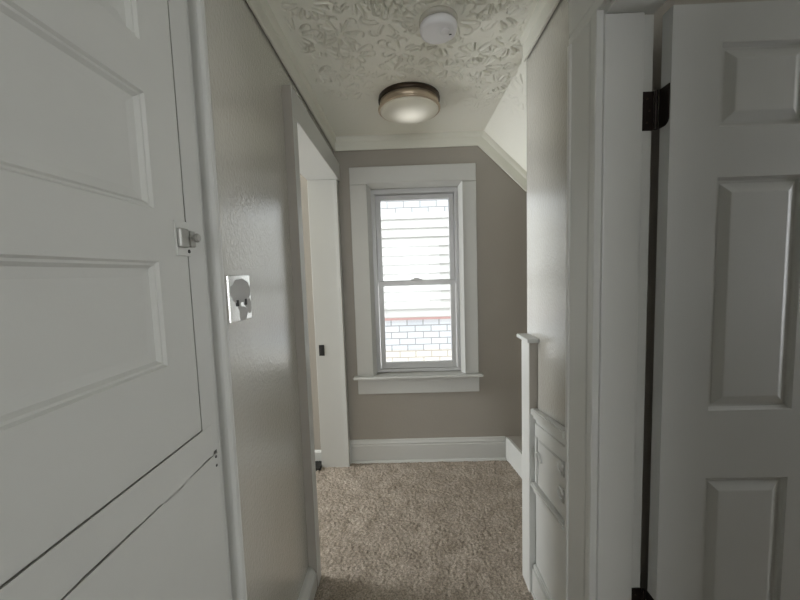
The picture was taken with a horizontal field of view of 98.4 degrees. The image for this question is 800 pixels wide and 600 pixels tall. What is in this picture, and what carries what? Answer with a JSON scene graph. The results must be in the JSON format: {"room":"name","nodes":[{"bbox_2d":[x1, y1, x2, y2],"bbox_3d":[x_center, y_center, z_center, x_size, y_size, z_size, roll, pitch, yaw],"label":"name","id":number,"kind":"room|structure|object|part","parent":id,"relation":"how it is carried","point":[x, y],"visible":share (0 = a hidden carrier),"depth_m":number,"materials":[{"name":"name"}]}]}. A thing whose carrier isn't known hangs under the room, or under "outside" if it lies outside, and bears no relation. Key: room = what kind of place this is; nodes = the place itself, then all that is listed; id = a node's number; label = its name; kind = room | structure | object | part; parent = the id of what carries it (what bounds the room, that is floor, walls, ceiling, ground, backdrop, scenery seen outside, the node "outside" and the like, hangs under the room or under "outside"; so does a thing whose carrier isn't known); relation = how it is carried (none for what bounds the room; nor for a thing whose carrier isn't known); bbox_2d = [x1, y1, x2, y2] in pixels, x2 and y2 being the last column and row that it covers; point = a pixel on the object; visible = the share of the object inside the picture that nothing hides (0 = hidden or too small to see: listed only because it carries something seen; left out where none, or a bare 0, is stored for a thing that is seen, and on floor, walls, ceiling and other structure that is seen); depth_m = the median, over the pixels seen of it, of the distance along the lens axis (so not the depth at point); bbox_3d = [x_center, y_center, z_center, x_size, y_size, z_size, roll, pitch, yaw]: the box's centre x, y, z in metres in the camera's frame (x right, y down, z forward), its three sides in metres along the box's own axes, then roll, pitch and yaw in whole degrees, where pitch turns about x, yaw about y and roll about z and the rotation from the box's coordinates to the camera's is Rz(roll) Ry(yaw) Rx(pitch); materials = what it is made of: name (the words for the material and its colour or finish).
{"room":"hallway","nodes":[
{"label":"hallway","id":0,"kind":"room"},
{"bbox_2d":[0,0,333,599],"bbox_3d":[-0.532,0.242,0.068,0.130,2.360,4.880,-2,5,1],"label":"wall","id":1,"kind":"structure","parent":0,"point":[247,74],"depth_m":1.12,"materials":[{"name":"beige paint"}]},
{"bbox_2d":[0,0,246,599],"bbox_3d":[-0.460,0.270,0.447,0.057,2.229,0.953,-2,5,1],"label":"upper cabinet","id":2,"kind":"object","parent":1,"relation":"attached to","point":[115,355],"visible":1,"depth_m":0.56,"materials":[{"name":"white paint"}]},
{"bbox_3d":[-0.458,0.372,0.409,0.004,0.081,0.842,-2,5,1],"label":"rail","id":3,"kind":"part","parent":2,"relation":"part of","materials":[{"name":"white paint"}]},
{"bbox_3d":[-0.442,0.896,0.459,0.004,0.978,0.858,-2,5,1],"label":"panel","id":4,"kind":"part","parent":2,"relation":"part of","materials":[{"name":"white paint"}]},
{"bbox_3d":[-0.449,-0.136,0.756,0.021,0.020,0.020,-2,5,1],"label":"knob","id":5,"kind":"part","parent":2,"relation":"part of","materials":[{"name":"silver metal"}]},
{"bbox_3d":[-0.471,0.270,0.447,0.036,2.229,0.953,-2,5,1],"label":"casing","id":6,"kind":"part","parent":2,"relation":"part of","materials":[{"name":"white paint"}]},
{"bbox_2d":[225,275,251,323],"bbox_3d":[-0.453,-0.006,0.977,0.012,0.130,0.128,-2,5,1],"label":"light switch","id":7,"kind":"object","parent":1,"relation":"attached to","point":[237,286],"visible":1,"depth_m":0.96,"materials":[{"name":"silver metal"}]},
{"bbox_2d":[246,0,335,151],"bbox_3d":[-0.490,-0.890,-0.023,0.026,0.092,4.880,-2,5,1],"label":"trim","id":8,"kind":"structure","parent":1,"relation":"attached to","point":[261,9],"depth_m":1.44,"materials":[{"name":"white paint"}]},
{"bbox_2d":[298,567,316,599],"bbox_3d":[-0.396,1.269,1.278,0.034,0.102,0.547,-2,5,1],"label":"baseboard","id":9,"kind":"structure","parent":1,"relation":"attached to","point":[309,587],"depth_m":1.48,"materials":[{"name":"white paint"}]},
{"bbox_2d":[282,85,350,586],"bbox_3d":[-0.504,0.178,1.983,0.218,2.172,1.018,-2,5,1],"label":"trim","id":10,"kind":"structure","parent":1,"relation":"attached to","point":[308,154],"depth_m":2.36,"materials":[{"name":"white paint"}]},
{"bbox_3d":[-0.557,0.358,2.454,0.038,0.078,0.004,-2,5,1],"label":"strike plate","id":11,"kind":"part","parent":10,"relation":"part of","materials":[{"name":"black metal"}]},
{"bbox_2d":[267,0,538,171],"bbox_3d":[-0.032,-0.728,-0.534,6.400,0.410,6.250,-2,5,1],"label":"ceiling","id":12,"kind":"structure","parent":0,"point":[348,52],"depth_m":1.56,"materials":[{"name":"white paint"}]},
{"bbox_2d":[378,82,440,123],"bbox_3d":[0.050,-1.060,1.893,0.341,0.097,0.341,-2,5,1],"label":"ceiling light","id":13,"kind":"object","parent":12,"relation":"attached to","point":[403,102],"visible":1,"depth_m":1.80,"materials":[{"name":"white glass"}]},
{"bbox_2d":[380,96,437,123],"bbox_3d":[0.051,-1.026,1.896,0.317,0.029,0.317,-2,5,1],"label":"diffuser","id":14,"kind":"object","parent":13,"relation":"attached to","point":[395,109],"depth_m":1.84,"materials":[{"name":"beige glass"}]},
{"bbox_2d":[419,5,457,43],"bbox_3d":[0.146,-1.035,1.310,0.146,0.062,0.146,-2,5,1],"label":"smoke detector","id":15,"kind":"object","parent":12,"relation":"attached to","point":[437,24],"visible":1,"depth_m":1.27,"materials":[{"name":"grey plastic"}]},
{"bbox_2d":[300,146,526,449],"bbox_3d":[0.048,0.000,2.583,6.400,2.410,0.190,-2,5,1],"label":"wall","id":16,"kind":"structure","parent":0,"point":[495,409],"depth_m":2.49,"materials":[{"name":"beige paint"}]},
{"bbox_2d":[315,450,321,460],"bbox_3d":[-1.719,1.208,2.604,2.395,0.100,0.016,-2,5,1],"label":"baseboard","id":17,"kind":"structure","parent":16,"relation":"attached to","point":[317,452],"depth_m":2.58,"materials":[{"name":"white paint"}]},
{"bbox_2d":[349,163,482,393],"bbox_3d":[0.111,-0.134,2.537,0.933,1.620,0.238,-2,5,1],"label":"window","id":18,"kind":"structure","parent":16,"relation":"in","point":[456,183],"depth_m":2.48,"materials":[{"name":"white paint"}]},
{"bbox_3d":[0.115,-0.447,2.567,0.570,0.654,0.032,-2,5,1],"label":"sash","id":19,"kind":"part","parent":18,"relation":"part of","materials":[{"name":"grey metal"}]},
{"bbox_3d":[0.124,-0.140,2.576,0.634,1.344,0.099,-2,5,1],"label":"frame","id":20,"kind":"part","parent":18,"relation":"part of","materials":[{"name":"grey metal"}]},
{"bbox_3d":[0.134,0.180,2.572,0.562,0.654,0.030,-2,5,1],"label":"sash","id":21,"kind":"part","parent":18,"relation":"part of","materials":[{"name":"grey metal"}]},
{"bbox_2d":[333,131,526,190],"bbox_3d":[0.239,-0.942,2.396,1.397,0.416,0.026,-2,5,1],"label":"trim","id":22,"kind":"structure","parent":16,"relation":"attached to","point":[481,139],"depth_m":2.38,"materials":[{"name":"white paint"}]},
{"bbox_2d":[350,436,521,477],"bbox_3d":[0.225,1.150,2.095,1.253,0.172,0.960,-2,5,1],"label":"baseboard","id":23,"kind":"structure","parent":16,"relation":"attached to","point":[451,449],"depth_m":2.56,"materials":[{"name":"white paint"}]},
{"bbox_2d":[314,460,533,599],"bbox_3d":[0.037,1.435,-0.363,6.400,0.017,6.250,-2,5,1],"label":"floor","id":24,"kind":"structure","parent":0,"point":[440,530],"depth_m":1.87,"materials":[{"name":"beige carpet"}]},
{"bbox_2d":[315,461,321,470],"bbox_3d":[-0.646,1.216,2.529,0.142,0.028,0.097,-2,5,1],"label":"floor vent","id":25,"kind":"object","parent":24,"relation":"in","point":[318,464],"visible":0.25,"depth_m":2.52,"materials":[{"name":"black metal"}]},
{"bbox_2d":[517,333,538,591],"bbox_3d":[0.556,0.710,1.502,0.048,1.120,0.140,-2,5,1],"label":"newel post","id":26,"kind":"object","parent":24,"relation":"on","point":[529,343],"visible":0.93,"depth_m":1.47,"materials":[{"name":"white paint"}]},
{"bbox_3d":[0.562,0.719,1.499,0.035,1.102,0.092,-2,5,1],"label":"post","id":27,"kind":"part","parent":26,"relation":"part of","materials":[{"name":"white paint"}]},
{"bbox_2d":[505,436,521,450],"bbox_3d":[0.888,1.130,2.083,0.230,0.170,0.960,-2,5,1],"label":"wall ledge","id":28,"kind":"object","parent":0,"point":[517,440],"visible":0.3,"depth_m":2.49,"materials":[{"name":"beige paint"}]},
{"bbox_2d":[526,0,646,426],"bbox_3d":[0.590,0.236,-0.432,0.120,2.380,3.919,-2,5,1],"label":"wall","id":29,"kind":"structure","parent":0,"point":[546,64],"depth_m":1.26,"materials":[{"name":"beige paint"}]},
{"bbox_2d":[520,0,559,61],"bbox_3d":[0.481,-0.881,-0.520,0.026,0.092,3.919,-2,5,1],"label":"trim","id":30,"kind":"structure","parent":29,"relation":"attached to","point":[544,9],"depth_m":1.28,"materials":[{"name":"white paint"}]},
{"bbox_2d":[531,408,564,599],"bbox_3d":[0.565,0.852,1.312,0.031,0.868,0.297,-2,5,1],"label":"panelling","id":31,"kind":"object","parent":29,"relation":"attached to","point":[548,486],"visible":0.88,"depth_m":1.31,"materials":[{"name":"white paint"}]},
{"bbox_3d":[0.578,1.207,1.340,0.028,0.154,0.297,-2,5,1],"label":"rail","id":32,"kind":"part","parent":31,"relation":"part of","materials":[{"name":"white paint"}]},
{"bbox_3d":[0.563,0.783,1.306,0.031,0.074,0.297,-2,5,1],"label":"rail","id":33,"kind":"part","parent":31,"relation":"part of","materials":[{"name":"white paint"}]},
{"bbox_3d":[0.552,0.462,1.281,0.031,0.084,0.297,-2,5,1],"label":"cap rail","id":34,"kind":"part","parent":31,"relation":"part of","materials":[{"name":"white paint"}]},
{"bbox_3d":[0.563,0.627,1.296,0.008,0.294,0.291,-2,5,1],"label":"hatch frame","id":35,"kind":"part","parent":31,"relation":"part of","materials":[{"name":"white paint"}]},
{"bbox_3d":[0.564,0.656,1.282,0.008,0.230,0.254,-2,5,1],"label":"hatch panel","id":36,"kind":"part","parent":31,"relation":"part of","materials":[{"name":"white paint"}]},
{"bbox_2d":[564,0,666,599],"bbox_3d":[0.599,0.237,0.561,0.154,2.209,1.100,-2,5,1],"label":"trim","id":37,"kind":"structure","parent":29,"relation":"attached to","point":[610,48],"depth_m":0.96,"materials":[{"name":"white paint"}]},
{"bbox_2d":[631,0,799,599],"bbox_3d":[1.057,0.273,0.936,0.802,2.016,0.046,-2,5,1],"label":"door","id":38,"kind":"structure","parent":29,"relation":"in","point":[724,517],"depth_m":0.90,"materials":[{"name":"white paint"}]},
{"bbox_2d":[640,0,773,599],"bbox_3d":[1.922,0.214,-0.565,2.550,2.360,3.940,-2,5,1],"label":"wall","id":39,"kind":"structure","parent":0,"point":[658,15],"depth_m":0.99,"materials":[{"name":"beige paint"}]},
{"label":"outside","id":40,"kind":"structure","parent":0,"visible":0},
{"bbox_2d":[380,199,451,361],"bbox_3d":[0.109,0.725,4.746,7.000,6.600,0.250,-2,5,1],"label":"neighbouring house","id":41,"kind":"structure","parent":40,"point":[415,233],"depth_m":4.56,"materials":[{"name":"grey"}]}
]}

